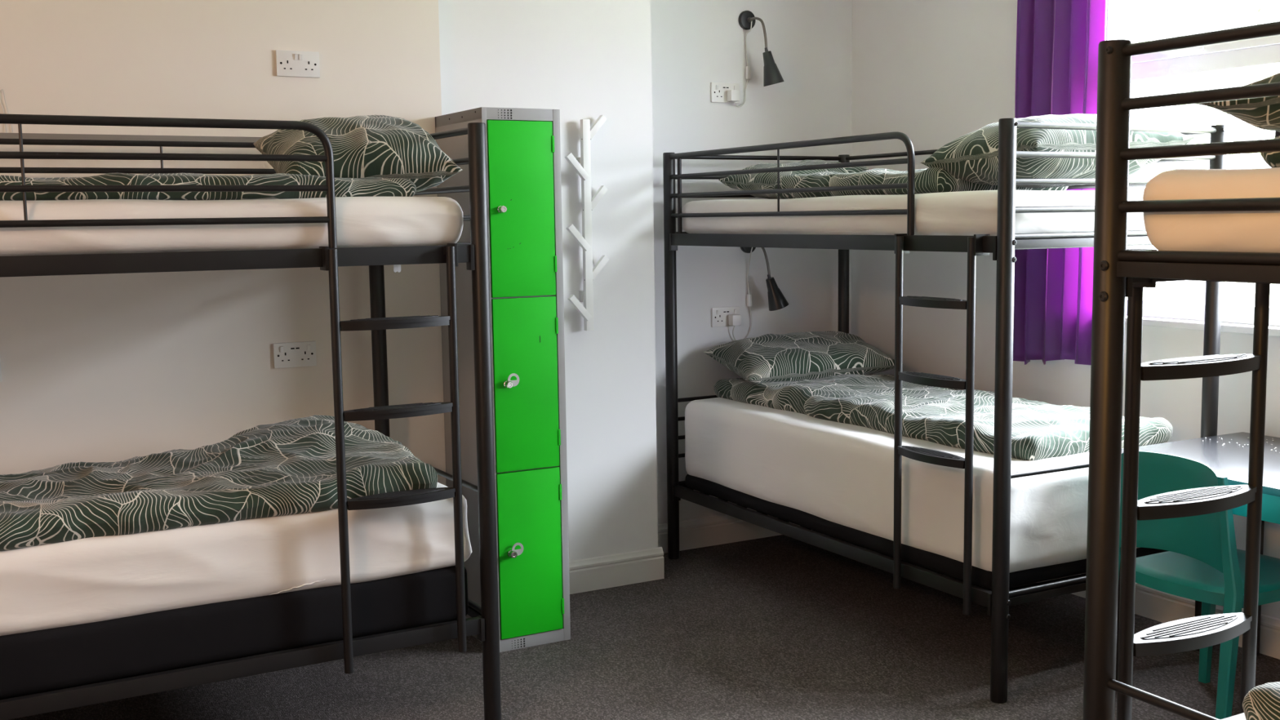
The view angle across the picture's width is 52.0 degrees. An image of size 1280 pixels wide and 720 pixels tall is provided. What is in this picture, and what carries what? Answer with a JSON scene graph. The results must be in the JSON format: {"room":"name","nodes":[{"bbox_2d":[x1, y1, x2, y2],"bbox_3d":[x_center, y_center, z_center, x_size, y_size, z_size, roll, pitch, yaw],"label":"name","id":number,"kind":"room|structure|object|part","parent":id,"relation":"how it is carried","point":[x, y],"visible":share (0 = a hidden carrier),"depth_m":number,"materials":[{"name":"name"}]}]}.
{"room":"dormitory","nodes":[
{"label":"dormitory","id":0,"kind":"room"},
{"bbox_2d":[0,0,446,485],"bbox_3d":[-2.695,-0.290,4.028,4.200,2.750,0.635,-4,7,-29],"label":"wall","id":1,"kind":"structure","parent":0,"point":[108,367],"depth_m":4.33,"materials":[{"name":"beige paint"}]},
{"bbox_2d":[0,358,1,382],"bbox_3d":[-2.052,0.030,4.045,0.146,0.086,0.015,-4,7,-29],"label":"wall socket","id":2,"kind":"object","parent":1,"relation":"attached to","point":[0,358],"visible":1,"depth_m":4.08,"materials":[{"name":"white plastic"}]},
{"bbox_2d":[0,88,13,133],"bbox_3d":[-1.947,-0.762,4.029,0.032,0.137,0.003,-4,7,-29],"label":"cord","id":3,"kind":"object","parent":1,"relation":"hanging from","point":[2,89],"visible":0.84,"depth_m":4.03,"materials":[{"name":"white plastic"}]},
{"bbox_2d":[272,341,316,368],"bbox_3d":[-1.189,-0.018,4.522,0.146,0.086,0.015,-4,7,-29],"label":"wall socket","id":4,"kind":"object","parent":1,"relation":"attached to","point":[291,354],"visible":1,"depth_m":4.52,"materials":[{"name":"white plastic"}]},
{"bbox_2d":[275,49,319,77],"bbox_3d":[-1.157,-1.003,4.440,0.146,0.086,0.015,-4,7,-29],"label":"wall socket","id":5,"kind":"object","parent":1,"relation":"attached to","point":[288,63],"visible":1,"depth_m":4.44,"materials":[{"name":"white plastic"}]},
{"bbox_2d":[294,53,297,60],"bbox_3d":[-1.162,-1.024,4.431,0.011,0.020,0.008,-4,7,-29],"label":"rocker switch","id":6,"kind":"object","parent":5,"relation":"attached to","point":[295,55],"depth_m":4.43,"materials":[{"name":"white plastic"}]},
{"bbox_2d":[298,53,302,60],"bbox_3d":[-1.149,-1.025,4.438,0.011,0.020,0.008,-4,7,-29],"label":"rocker switch","id":7,"kind":"object","parent":5,"relation":"attached to","point":[300,55],"depth_m":4.44,"materials":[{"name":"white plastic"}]},
{"bbox_2d":[438,0,657,560],"bbox_3d":[-0.479,-0.459,5.293,0.915,2.750,0.555,-4,7,-29],"label":"wall","id":8,"kind":"structure","parent":0,"point":[590,60],"depth_m":5.16,"materials":[{"name":"white paint"}]},
{"bbox_2d":[564,115,608,330],"bbox_3d":[-0.210,-0.529,5.079,0.184,0.831,0.072,-4,7,-29],"label":"coat rack","id":9,"kind":"object","parent":8,"relation":"attached to","point":[582,165],"visible":1,"depth_m":5.06,"materials":[{"name":"white paint"}]},
{"bbox_2d":[568,510,799,594],"bbox_3d":[0.150,0.811,5.646,2.190,0.130,0.373,-4,7,-29],"label":"baseboard","id":10,"kind":"structure","parent":8,"relation":"attached to","point":[601,572],"depth_m":5.39,"materials":[{"name":"white paint"}]},
{"bbox_2d":[8,529,1279,719],"bbox_3d":[0.008,1.411,1.673,6.840,0.200,7.655,-4,7,-29],"label":"floor","id":11,"kind":"structure","parent":0,"point":[782,627],"depth_m":4.33,"materials":[{"name":"grey carpet"}]},
{"bbox_2d":[0,113,501,719],"bbox_3d":[-1.523,0.233,3.675,2.037,1.754,1.024,-4,7,-29],"label":"bunk bed","id":12,"kind":"object","parent":11,"relation":"on","point":[484,621],"visible":0.78,"depth_m":3.56,"materials":[{"name":"black metal"}]},
{"bbox_3d":[-1.474,-0.450,3.131,0.007,0.247,0.007,-2,6,-7],"label":"guard rod","id":13,"kind":"part","parent":12,"relation":"part of","materials":[{"name":"black metal"}]},
{"bbox_3d":[-1.777,-0.664,4.002,1.950,0.018,0.018,-4,7,-29],"label":"rail","id":14,"kind":"part","parent":12,"relation":"part of","materials":[{"name":"black metal"}]},
{"bbox_2d":[0,133,261,142],"bbox_3d":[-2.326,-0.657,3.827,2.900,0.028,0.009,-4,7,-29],"label":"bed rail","id":15,"kind":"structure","parent":12,"relation":"attached to","point":[2,135],"depth_m":4.20,"materials":[{"name":"black metal"}]},
{"bbox_3d":[-1.775,-0.580,4.011,1.950,0.018,0.018,-4,7,-29],"label":"rail","id":16,"kind":"part","parent":12,"relation":"part of","materials":[{"name":"black metal"}]},
{"bbox_3d":[-1.515,-0.603,4.159,0.007,0.164,0.007,-2,6,-7],"label":"rod","id":17,"kind":"part","parent":12,"relation":"part of","materials":[{"name":"black metal"}]},
{"bbox_3d":[-1.496,-0.487,3.115,1.540,0.017,0.017,-4,7,-29],"label":"guard rail","id":18,"kind":"part","parent":12,"relation":"part of","materials":[{"name":"black metal"}]},
{"bbox_3d":[-1.495,-0.408,3.123,1.540,0.017,0.017,-4,7,-29],"label":"guard rail","id":19,"kind":"part","parent":12,"relation":"part of","materials":[{"name":"black metal"}]},
{"bbox_3d":[-1.494,-0.325,3.133,1.540,0.017,0.017,-4,7,-29],"label":"guard rail","id":20,"kind":"part","parent":12,"relation":"part of","materials":[{"name":"black metal"}]},
{"bbox_2d":[0,196,462,272],"bbox_3d":[-1.538,-0.328,3.635,1.939,0.229,0.902,-4,7,-29],"label":"mattress","id":21,"kind":"object","parent":12,"relation":"on","point":[361,221],"visible":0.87,"depth_m":3.41,"materials":[{"name":"white fabric"}]},
{"bbox_2d":[0,172,416,200],"bbox_3d":[-1.438,-0.468,3.586,1.582,0.077,0.650,-4,7,-29],"label":"duvet","id":22,"kind":"object","parent":21,"relation":"on","point":[371,186],"visible":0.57,"depth_m":3.43,"materials":[{"name":"green fabric"}]},
{"bbox_2d":[253,115,462,191],"bbox_3d":[-0.831,-0.594,3.842,0.527,0.262,0.376,-4,7,-25],"label":"pillow","id":23,"kind":"object","parent":21,"relation":"on","point":[366,146],"visible":0.64,"depth_m":3.74,"materials":[{"name":"green fabric"}]},
{"bbox_2d":[0,482,471,699],"bbox_3d":[-1.530,0.592,3.737,1.934,0.391,0.905,-4,7,-29],"label":"mattress","id":24,"kind":"object","parent":12,"relation":"on","point":[78,612],"visible":0.65,"depth_m":3.46,"materials":[{"name":"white fabric"}]},
{"bbox_2d":[0,414,437,551],"bbox_3d":[-1.452,0.329,3.661,1.649,0.183,0.754,-4,7,-29],"label":"duvet","id":25,"kind":"object","parent":24,"relation":"on","point":[287,467],"visible":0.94,"depth_m":3.62,"materials":[{"name":"green fabric"}]},
{"bbox_3d":[-0.905,0.125,4.582,0.051,1.754,0.051,-4,7,-29],"label":"post","id":26,"kind":"part","parent":12,"relation":"part of","materials":[{"name":"black metal"}]},
{"bbox_3d":[-0.686,-0.527,4.109,0.019,0.019,0.885,-4,7,-29],"label":"rail","id":27,"kind":"part","parent":12,"relation":"part of","materials":[{"name":"black metal"}]},
{"bbox_3d":[-0.689,-0.690,4.092,0.019,0.019,0.885,-4,7,-29],"label":"rail","id":28,"kind":"part","parent":12,"relation":"part of","materials":[{"name":"black metal"}]},
{"bbox_3d":[-0.674,0.347,4.205,0.016,0.016,0.885,-4,7,-29],"label":"rail","id":29,"kind":"part","parent":12,"relation":"part of","materials":[{"name":"black metal"}]},
{"bbox_3d":[-0.688,-0.605,4.101,0.019,0.019,0.885,-4,7,-29],"label":"rail","id":30,"kind":"part","parent":12,"relation":"part of","materials":[{"name":"black metal"}]},
{"bbox_3d":[-0.685,-0.444,4.119,0.019,0.019,0.885,-4,7,-29],"label":"rail","id":31,"kind":"part","parent":12,"relation":"part of","materials":[{"name":"black metal"}]},
{"bbox_3d":[-0.448,0.205,3.787,0.051,1.754,0.051,-4,7,-29],"label":"post","id":32,"kind":"part","parent":12,"relation":"part of","materials":[{"name":"black metal"}]},
{"bbox_2d":[435,106,570,652],"bbox_3d":[-0.481,0.062,4.652,0.286,1.852,0.479,-4,7,-29],"label":"locker","id":33,"kind":"object","parent":11,"relation":"on","point":[524,186],"visible":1,"depth_m":4.49,"materials":[{"name":"green metal"}]},
{"bbox_3d":[-0.459,-0.500,4.354,0.026,0.026,0.036,-4,7,-29],"label":"lock knob","id":34,"kind":"part","parent":33,"relation":"part of","materials":[{"name":"silver metal"}]},
{"bbox_3d":[-0.445,0.083,4.420,0.026,0.026,0.036,-4,7,-29],"label":"lock knob","id":35,"kind":"part","parent":33,"relation":"part of","materials":[{"name":"silver metal"}]},
{"bbox_3d":[-0.436,0.663,4.483,0.026,0.026,0.036,-4,7,-29],"label":"lock knob","id":36,"kind":"part","parent":33,"relation":"part of","materials":[{"name":"silver metal"}]},
{"bbox_3d":[-0.399,-0.508,4.417,0.234,0.586,0.018,-4,7,-29],"label":"door","id":37,"kind":"part","parent":33,"relation":"part of","materials":[{"name":"green paint"}]},
{"bbox_3d":[-0.391,0.082,4.481,0.234,0.590,0.018,-4,7,-29],"label":"door","id":38,"kind":"part","parent":33,"relation":"part of","materials":[{"name":"green paint"}]},
{"bbox_3d":[-0.382,0.667,4.545,0.234,0.578,0.018,-4,7,-29],"label":"door","id":39,"kind":"part","parent":33,"relation":"part of","materials":[{"name":"green paint"}]},
{"bbox_2d":[662,118,1227,703],"bbox_3d":[0.991,0.054,4.984,1.024,1.754,2.037,-4,7,-28],"label":"bunk bed","id":40,"kind":"object","parent":11,"relation":"on","point":[1002,246],"visible":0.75,"depth_m":4.22,"materials":[{"name":"grey metal"}]},
{"bbox_3d":[0.135,-0.005,5.643,0.051,1.754,0.051,-4,7,-28],"label":"post","id":41,"kind":"part","parent":40,"relation":"part of","materials":[{"name":"black metal"}]},
{"bbox_3d":[0.546,0.390,5.907,0.885,0.016,0.016,-4,7,-28],"label":"rail","id":42,"kind":"part","parent":40,"relation":"part of","materials":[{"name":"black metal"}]},
{"bbox_3d":[0.544,0.310,5.899,0.885,0.016,0.016,-4,7,-28],"label":"rail","id":43,"kind":"part","parent":40,"relation":"part of","materials":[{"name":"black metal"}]},
{"bbox_3d":[0.543,0.229,5.890,0.885,0.016,0.016,-4,7,-28],"label":"rail","id":44,"kind":"part","parent":40,"relation":"part of","materials":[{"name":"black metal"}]},
{"bbox_3d":[0.542,0.147,5.881,0.885,0.016,0.016,-4,7,-28],"label":"rail","id":45,"kind":"part","parent":40,"relation":"part of","materials":[{"name":"black metal"}]},
{"bbox_3d":[0.528,-0.805,5.778,0.885,0.019,0.019,-4,7,-28],"label":"rail","id":46,"kind":"part","parent":40,"relation":"part of","materials":[{"name":"black metal"}]},
{"bbox_3d":[0.529,-0.727,5.786,0.885,0.019,0.019,-4,7,-28],"label":"rail","id":47,"kind":"part","parent":40,"relation":"part of","materials":[{"name":"black metal"}]},
{"bbox_3d":[0.527,-0.890,5.768,0.885,0.019,0.019,-4,7,-28],"label":"rail","id":48,"kind":"part","parent":40,"relation":"part of","materials":[{"name":"black metal"}]},
{"bbox_3d":[0.513,-0.666,4.856,0.008,0.247,0.008,-4,7,-28],"label":"guard rod","id":49,"kind":"part","parent":40,"relation":"part of","materials":[{"name":"black metal"}]},
{"bbox_3d":[0.502,-0.545,4.891,0.017,0.017,1.540,-4,7,-28],"label":"guard rail","id":50,"kind":"part","parent":40,"relation":"part of","materials":[{"name":"black metal"}]},
{"bbox_3d":[0.501,-0.628,4.882,0.017,0.017,1.540,-4,7,-28],"label":"guard rail","id":51,"kind":"part","parent":40,"relation":"part of","materials":[{"name":"black metal"}]},
{"bbox_3d":[0.500,-0.707,4.873,0.017,0.017,1.540,-4,7,-28],"label":"guard rail","id":52,"kind":"part","parent":40,"relation":"part of","materials":[{"name":"black metal"}]},
{"bbox_3d":[0.944,-0.065,6.080,0.051,1.754,0.051,-4,7,-28],"label":"post","id":53,"kind":"part","parent":40,"relation":"part of","materials":[{"name":"black metal"}]},
{"bbox_2d":[681,189,1145,235],"bbox_3d":[1.006,-0.544,4.926,0.898,0.150,1.934,-4,7,-28],"label":"mattress","id":54,"kind":"object","parent":40,"relation":"on","point":[961,213],"visible":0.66,"depth_m":4.29,"materials":[{"name":"white fabric"}]},
{"bbox_2d":[718,160,869,199],"bbox_3d":[0.681,-0.756,5.498,0.541,0.168,0.459,-5,7,-32],"label":"pillow","id":55,"kind":"object","parent":54,"relation":"on","point":[756,181],"visible":0.37,"depth_m":5.39,"materials":[{"name":"green fabric"}]},
{"bbox_2d":[773,167,1068,199],"bbox_3d":[1.005,-0.653,4.815,0.647,0.110,0.980,-4,7,-29],"label":"duvet","id":56,"kind":"object","parent":54,"relation":"on","point":[931,180],"visible":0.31,"depth_m":4.53,"materials":[{"name":"green fabric"}]},
{"bbox_2d":[920,113,1194,188],"bbox_3d":[1.364,-0.682,4.291,0.744,0.233,0.499,-5,7,-31],"label":"pillow","id":57,"kind":"object","parent":54,"relation":"on","point":[972,157],"visible":0.59,"depth_m":4.11,"materials":[{"name":"green fabric"}]},
{"bbox_2d":[684,397,1167,590],"bbox_3d":[1.018,0.414,5.035,0.897,0.390,1.922,-4,7,-28],"label":"mattress","id":58,"kind":"object","parent":40,"relation":"on","point":[832,478],"visible":0.51,"depth_m":4.50,"materials":[{"name":"white fabric"}]},
{"bbox_2d":[713,373,1173,460],"bbox_3d":[1.063,0.166,5.071,0.728,0.126,1.875,-4,7,-29],"label":"duvet","id":59,"kind":"object","parent":58,"relation":"on","point":[1040,430],"visible":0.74,"depth_m":4.71,"materials":[{"name":"green fabric"}]},
{"bbox_2d":[703,331,894,384],"bbox_3d":[0.704,-0.009,5.703,0.743,0.209,0.453,-3,7,-21],"label":"pillow","id":60,"kind":"object","parent":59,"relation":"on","point":[807,355],"visible":0.84,"depth_m":5.57,"materials":[{"name":"green fabric"}]},
{"bbox_3d":[1.084,0.169,3.913,0.051,1.754,0.051,-4,7,-28],"label":"post","id":61,"kind":"part","parent":40,"relation":"part of","materials":[{"name":"black metal"}]},
{"bbox_3d":[1.405,-0.832,5.122,0.018,0.018,1.950,-4,7,-28],"label":"rail","id":62,"kind":"part","parent":40,"relation":"part of","materials":[{"name":"black metal"}]},
{"bbox_3d":[1.490,0.321,4.152,0.885,0.016,0.016,-4,7,-28],"label":"rail","id":63,"kind":"part","parent":40,"relation":"part of","materials":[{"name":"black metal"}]},
{"bbox_3d":[1.479,-0.469,4.066,0.885,0.019,0.019,-4,7,-28],"label":"rail","id":64,"kind":"part","parent":40,"relation":"part of","materials":[{"name":"black metal"}]},
{"bbox_3d":[1.478,-0.552,4.057,0.885,0.019,0.019,-4,7,-28],"label":"rail","id":65,"kind":"part","parent":40,"relation":"part of","materials":[{"name":"black metal"}]},
{"bbox_3d":[1.408,-0.669,5.140,0.018,0.018,1.950,-4,7,-28],"label":"rail","id":66,"kind":"part","parent":40,"relation":"part of","materials":[{"name":"black metal"}]},
{"bbox_3d":[1.477,-0.631,4.048,0.885,0.019,0.019,-4,7,-28],"label":"rail","id":67,"kind":"part","parent":40,"relation":"part of","materials":[{"name":"black metal"}]},
{"bbox_3d":[1.476,-0.715,4.039,0.885,0.019,0.019,-4,7,-28],"label":"rail","id":68,"kind":"part","parent":40,"relation":"part of","materials":[{"name":"black metal"}]},
{"bbox_3d":[1.407,-0.748,5.132,0.018,0.018,1.950,-4,7,-28],"label":"rail","id":69,"kind":"part","parent":40,"relation":"part of","materials":[{"name":"black metal"}]},
{"bbox_3d":[1.892,0.110,4.351,0.051,1.754,0.051,-4,7,-28],"label":"post","id":70,"kind":"part","parent":40,"relation":"part of","materials":[{"name":"black metal"}]},
{"bbox_2d":[1082,21,1279,719],"bbox_3d":[1.853,0.334,2.295,2.037,1.754,1.024,-4,7,-28],"label":"bunk bed","id":71,"kind":"object","parent":11,"relation":"on","point":[1120,273],"visible":0.96,"depth_m":2.17,"materials":[{"name":"grey metal"}]},
{"bbox_3d":[0.776,0.360,2.203,0.051,1.754,0.051,-4,7,-28],"label":"post","id":72,"kind":"part","parent":71,"relation":"part of","materials":[{"name":"black metal"}]},
{"bbox_3d":[1.000,0.582,1.820,0.016,0.016,0.885,-4,7,-28],"label":"rail","id":73,"kind":"part","parent":71,"relation":"part of","materials":[{"name":"black metal"}]},
{"bbox_3d":[0.989,-0.209,1.734,0.019,0.019,0.885,-4,7,-28],"label":"rail","id":74,"kind":"part","parent":71,"relation":"part of","materials":[{"name":"black metal"}]},
{"bbox_3d":[0.988,-0.292,1.725,0.019,0.019,0.885,-4,7,-28],"label":"rail","id":75,"kind":"part","parent":71,"relation":"part of","materials":[{"name":"black metal"}]},
{"bbox_3d":[0.986,-0.370,1.717,0.019,0.019,0.885,-4,7,-28],"label":"rail","id":76,"kind":"part","parent":71,"relation":"part of","materials":[{"name":"black metal"}]},
{"bbox_3d":[0.985,-0.455,1.708,0.019,0.019,0.885,-4,7,-28],"label":"rail","id":77,"kind":"part","parent":71,"relation":"part of","materials":[{"name":"black metal"}]},
{"bbox_2d":[1142,167,1279,253],"bbox_3d":[1.851,-0.260,2.207,1.930,0.150,0.896,-4,7,-28],"label":"mattress","id":78,"kind":"object","parent":71,"relation":"on","point":[1252,231],"visible":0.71,"depth_m":2.01,"materials":[{"name":"white fabric"}]},
{"bbox_2d":[1260,135,1279,168],"bbox_3d":[1.302,-0.351,2.090,0.495,0.089,0.431,-5,8,-34],"label":"duvet","id":79,"kind":"object","parent":78,"relation":"on","point":[1272,159],"visible":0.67,"depth_m":2.11,"materials":[{"name":"green fabric"}]},
{"bbox_2d":[1194,72,1279,132],"bbox_3d":[1.305,-0.415,2.098,0.661,0.155,0.483,-4,7,-32],"label":"pillow","id":80,"kind":"object","parent":79,"relation":"on","point":[1261,113],"visible":0.77,"depth_m":2.08,"materials":[{"name":"green fabric"}]},
{"bbox_2d":[1220,712,1245,719],"bbox_3d":[1.871,0.750,2.317,1.919,0.286,0.893,-4,7,-28],"label":"mattress","id":81,"kind":"object","parent":71,"relation":"on","point":[1242,716],"visible":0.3,"depth_m":2.31,"materials":[{"name":"white fabric"}]},
{"bbox_2d":[1242,681,1279,719],"bbox_3d":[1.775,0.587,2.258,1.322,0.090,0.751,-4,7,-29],"label":"pillow","id":82,"kind":"object","parent":81,"relation":"on","point":[1262,702],"visible":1,"depth_m":2.23,"materials":[{"name":"green fabric"}]},
{"bbox_2d":[1115,431,1279,680],"bbox_3d":[2.005,0.684,3.742,0.718,0.740,1.206,-4,7,-29],"label":"desk","id":83,"kind":"object","parent":11,"relation":"on","point":[1230,460],"visible":0.24,"depth_m":3.99,"materials":[{"name":"white laminate"}]},
{"bbox_3d":[1.484,0.669,4.056,0.036,0.718,0.036,-4,7,-29],"label":"leg","id":84,"kind":"part","parent":83,"relation":"part of","materials":[{"name":"black metal"}]},
{"bbox_2d":[1202,437,1279,453],"bbox_3d":[1.966,0.266,4.166,0.242,0.002,0.330,-4,7,-29],"label":"dust specks","id":85,"kind":"object","parent":83,"relation":"on","point":[1205,437],"visible":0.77,"depth_m":4.18,"materials":[{"name":"white"}]},
{"bbox_3d":[2.044,0.628,4.357,0.036,0.718,0.036,-4,7,-29],"label":"leg","id":86,"kind":"part","parent":83,"relation":"part of","materials":[{"name":"black metal"}]},
{"bbox_2d":[1118,451,1279,719],"bbox_3d":[1.687,0.649,3.817,0.542,0.804,0.452,-4,7,-29],"label":"chair","id":87,"kind":"object","parent":11,"relation":"on","point":[1202,562],"visible":0.74,"depth_m":3.65,"materials":[{"name":"teal plastic"}]},
{"bbox_3d":[1.386,0.661,3.881,0.076,0.775,0.049,-4,7,-29],"label":"leg","id":88,"kind":"part","parent":87,"relation":"part of","materials":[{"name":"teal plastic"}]},
{"bbox_3d":[1.487,0.416,3.676,0.075,0.306,0.380,-4,7,-29],"label":"backrest","id":89,"kind":"part","parent":87,"relation":"part of","materials":[{"name":"teal plastic"}]},
{"bbox_3d":[1.783,0.808,4.114,0.036,0.420,0.046,-4,7,-29],"label":"leg","id":90,"kind":"part","parent":87,"relation":"part of","materials":[{"name":"teal plastic"}]},
{"bbox_3d":[1.705,0.626,3.824,0.500,0.056,0.431,-4,7,-29],"label":"seat","id":91,"kind":"part","parent":87,"relation":"part of","materials":[{"name":"teal plastic"}]},
{"bbox_3d":[1.581,0.696,3.531,0.076,0.775,0.049,-4,7,-29],"label":"leg","id":92,"kind":"part","parent":87,"relation":"part of","materials":[{"name":"teal plastic"}]},
{"bbox_2d":[650,0,852,524],"bbox_3d":[0.392,-0.546,5.974,1.275,2.750,0.200,-4,7,-29],"label":"wall","id":93,"kind":"structure","parent":0,"point":[695,44],"depth_m":5.86,"materials":[{"name":"white paint"}]},
{"bbox_2d":[711,82,739,103],"bbox_3d":[0.377,-1.177,5.778,0.146,0.086,0.015,-4,7,-29],"label":"wall socket","id":94,"kind":"object","parent":93,"relation":"attached to","point":[718,90],"visible":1,"depth_m":5.77,"materials":[{"name":"white plastic"}]},
{"bbox_2d":[711,306,739,327],"bbox_3d":[0.386,-0.194,5.882,0.146,0.086,0.015,-4,7,-29],"label":"wall socket","id":95,"kind":"object","parent":93,"relation":"attached to","point":[719,315],"visible":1,"depth_m":5.87,"materials":[{"name":"white plastic"}]},
{"bbox_2d":[726,10,784,106],"bbox_3d":[0.509,-1.330,5.780,0.252,0.423,0.130,0,6,7],"label":"reading lamp","id":96,"kind":"object","parent":93,"relation":"attached to","point":[771,74],"visible":1,"depth_m":5.75,"materials":[{"name":"black metal"}]},
{"bbox_3d":[0.445,-1.183,5.803,0.100,0.126,0.015,-7,8,-42],"label":"lamp cord","id":97,"kind":"part","parent":96,"relation":"part of","materials":[{"name":"white plastic"}]},
{"bbox_3d":[0.482,-1.400,5.804,0.033,0.195,0.009,1,7,20],"label":"lamp cord","id":98,"kind":"part","parent":96,"relation":"part of","materials":[{"name":"white plastic"}]},
{"bbox_2d":[746,66,751,79],"bbox_3d":[0.481,-1.275,5.822,0.020,0.056,0.016,-4,7,-29],"label":"switch","id":99,"kind":"object","parent":96,"relation":"attached to","point":[748,68],"depth_m":5.82,"materials":[{"name":"white plastic"}]},
{"bbox_3d":[0.585,-1.285,5.754,0.097,0.168,0.093,-4,7,-29],"label":"lamp shade","id":100,"kind":"part","parent":96,"relation":"part of","materials":[{"name":"black metal"}]},
{"bbox_2d":[728,247,788,340],"bbox_3d":[0.532,-0.319,5.893,0.271,0.487,0.123,0,6,3],"label":"reading lamp","id":101,"kind":"object","parent":93,"relation":"attached to","point":[776,300],"visible":0.71,"depth_m":5.85,"materials":[{"name":"black metal"}]},
{"bbox_3d":[0.460,-0.159,5.920,0.117,0.164,0.021,-6,8,-42],"label":"lamp cord","id":102,"kind":"part","parent":101,"relation":"part of","materials":[{"name":"white plastic"}]},
{"bbox_2d":[746,293,751,306],"bbox_3d":[0.495,-0.270,5.930,0.020,0.056,0.016,-4,7,-29],"label":"switch","id":103,"kind":"object","parent":101,"relation":"attached to","point":[748,295],"depth_m":5.92,"materials":[{"name":"white plastic"}]},
{"bbox_3d":[0.497,-0.406,5.910,0.030,0.219,0.009,3,7,29],"label":"lamp cord","id":104,"kind":"part","parent":101,"relation":"part of","materials":[{"name":"white plastic"}]},
{"bbox_3d":[0.617,-0.304,5.875,0.099,0.165,0.091,1,6,14],"label":"lamp shade","id":105,"kind":"part","parent":101,"relation":"part of","materials":[{"name":"black metal"}]},
{"bbox_2d":[851,0,1279,618],"bbox_3d":[2.868,-0.269,3.098,0.250,2.750,7.655,-4,7,-29],"label":"wall","id":106,"kind":"structure","parent":0,"point":[934,73],"depth_m":5.56,"materials":[{"name":"white paint"}]},
{"bbox_2d":[1037,573,1279,659],"bbox_3d":[2.769,1.042,3.175,0.018,0.130,7.255,-4,7,-29],"label":"baseboard","id":107,"kind":"structure","parent":106,"relation":"attached to","point":[1151,603],"depth_m":4.69,"materials":[{"name":"white paint"}]},
{"bbox_2d":[1106,0,1279,336],"bbox_3d":[2.073,-0.810,4.293,0.150,1.449,1.700,-4,7,-29],"label":"window","id":108,"kind":"structure","parent":106,"relation":"in","point":[1264,51],"depth_m":4.54,"materials":[{"name":"white glass"}]},
{"bbox_3d":[1.884,-1.083,4.552,0.033,0.026,0.158,-4,7,-29],"label":"handle","id":109,"kind":"part","parent":108,"relation":"part of","materials":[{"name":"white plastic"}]},
{"bbox_3d":[2.085,-1.251,4.255,0.058,0.445,1.480,-4,7,-29],"label":"sash frame","id":110,"kind":"part","parent":108,"relation":"part of","materials":[{"name":"white plastic"}]},
{"bbox_3d":[2.055,-0.100,4.354,0.085,0.024,1.700,-4,7,-29],"label":"sill","id":111,"kind":"part","parent":108,"relation":"part of","materials":[{"name":"white plastic"}]},
{"bbox_3d":[2.190,-1.580,3.821,0.070,0.024,3.000,-4,7,-29],"label":"rail","id":112,"kind":"object","parent":106,"relation":"attached to","visible":0},
{"bbox_2d":[1013,0,1106,364],"bbox_3d":[1.590,-0.823,4.954,0.080,1.714,0.436,-4,7,-29],"label":"curtain","id":113,"kind":"object","parent":112,"relation":"hanging from","point":[1058,41],"visible":0.59,"depth_m":4.99,"materials":[{"name":"purple fabric"}]},
{"label":"outside","id":114,"kind":"structure","parent":0,"visible":0},
{"bbox_2d":[1125,281,1279,306],"bbox_3d":[15.604,0.424,17.940,35.510,0.200,44.000,-4,7,-29],"label":"ground","id":115,"kind":"structure","parent":114,"point":[1233,293],"depth_m":39.09,"materials":[{"name":"white"}]},
{"bbox_2d":[1124,0,1279,189],"bbox_3d":[4.260,-0.776,8.915,4.678,4.670,3.672,4,8,36],"label":"tree","id":116,"kind":"object","parent":115,"relation":"on","point":[1215,114],"visible":0.29,"depth_m":9.35,"materials":[{"name":"grey plant"}]}
]}

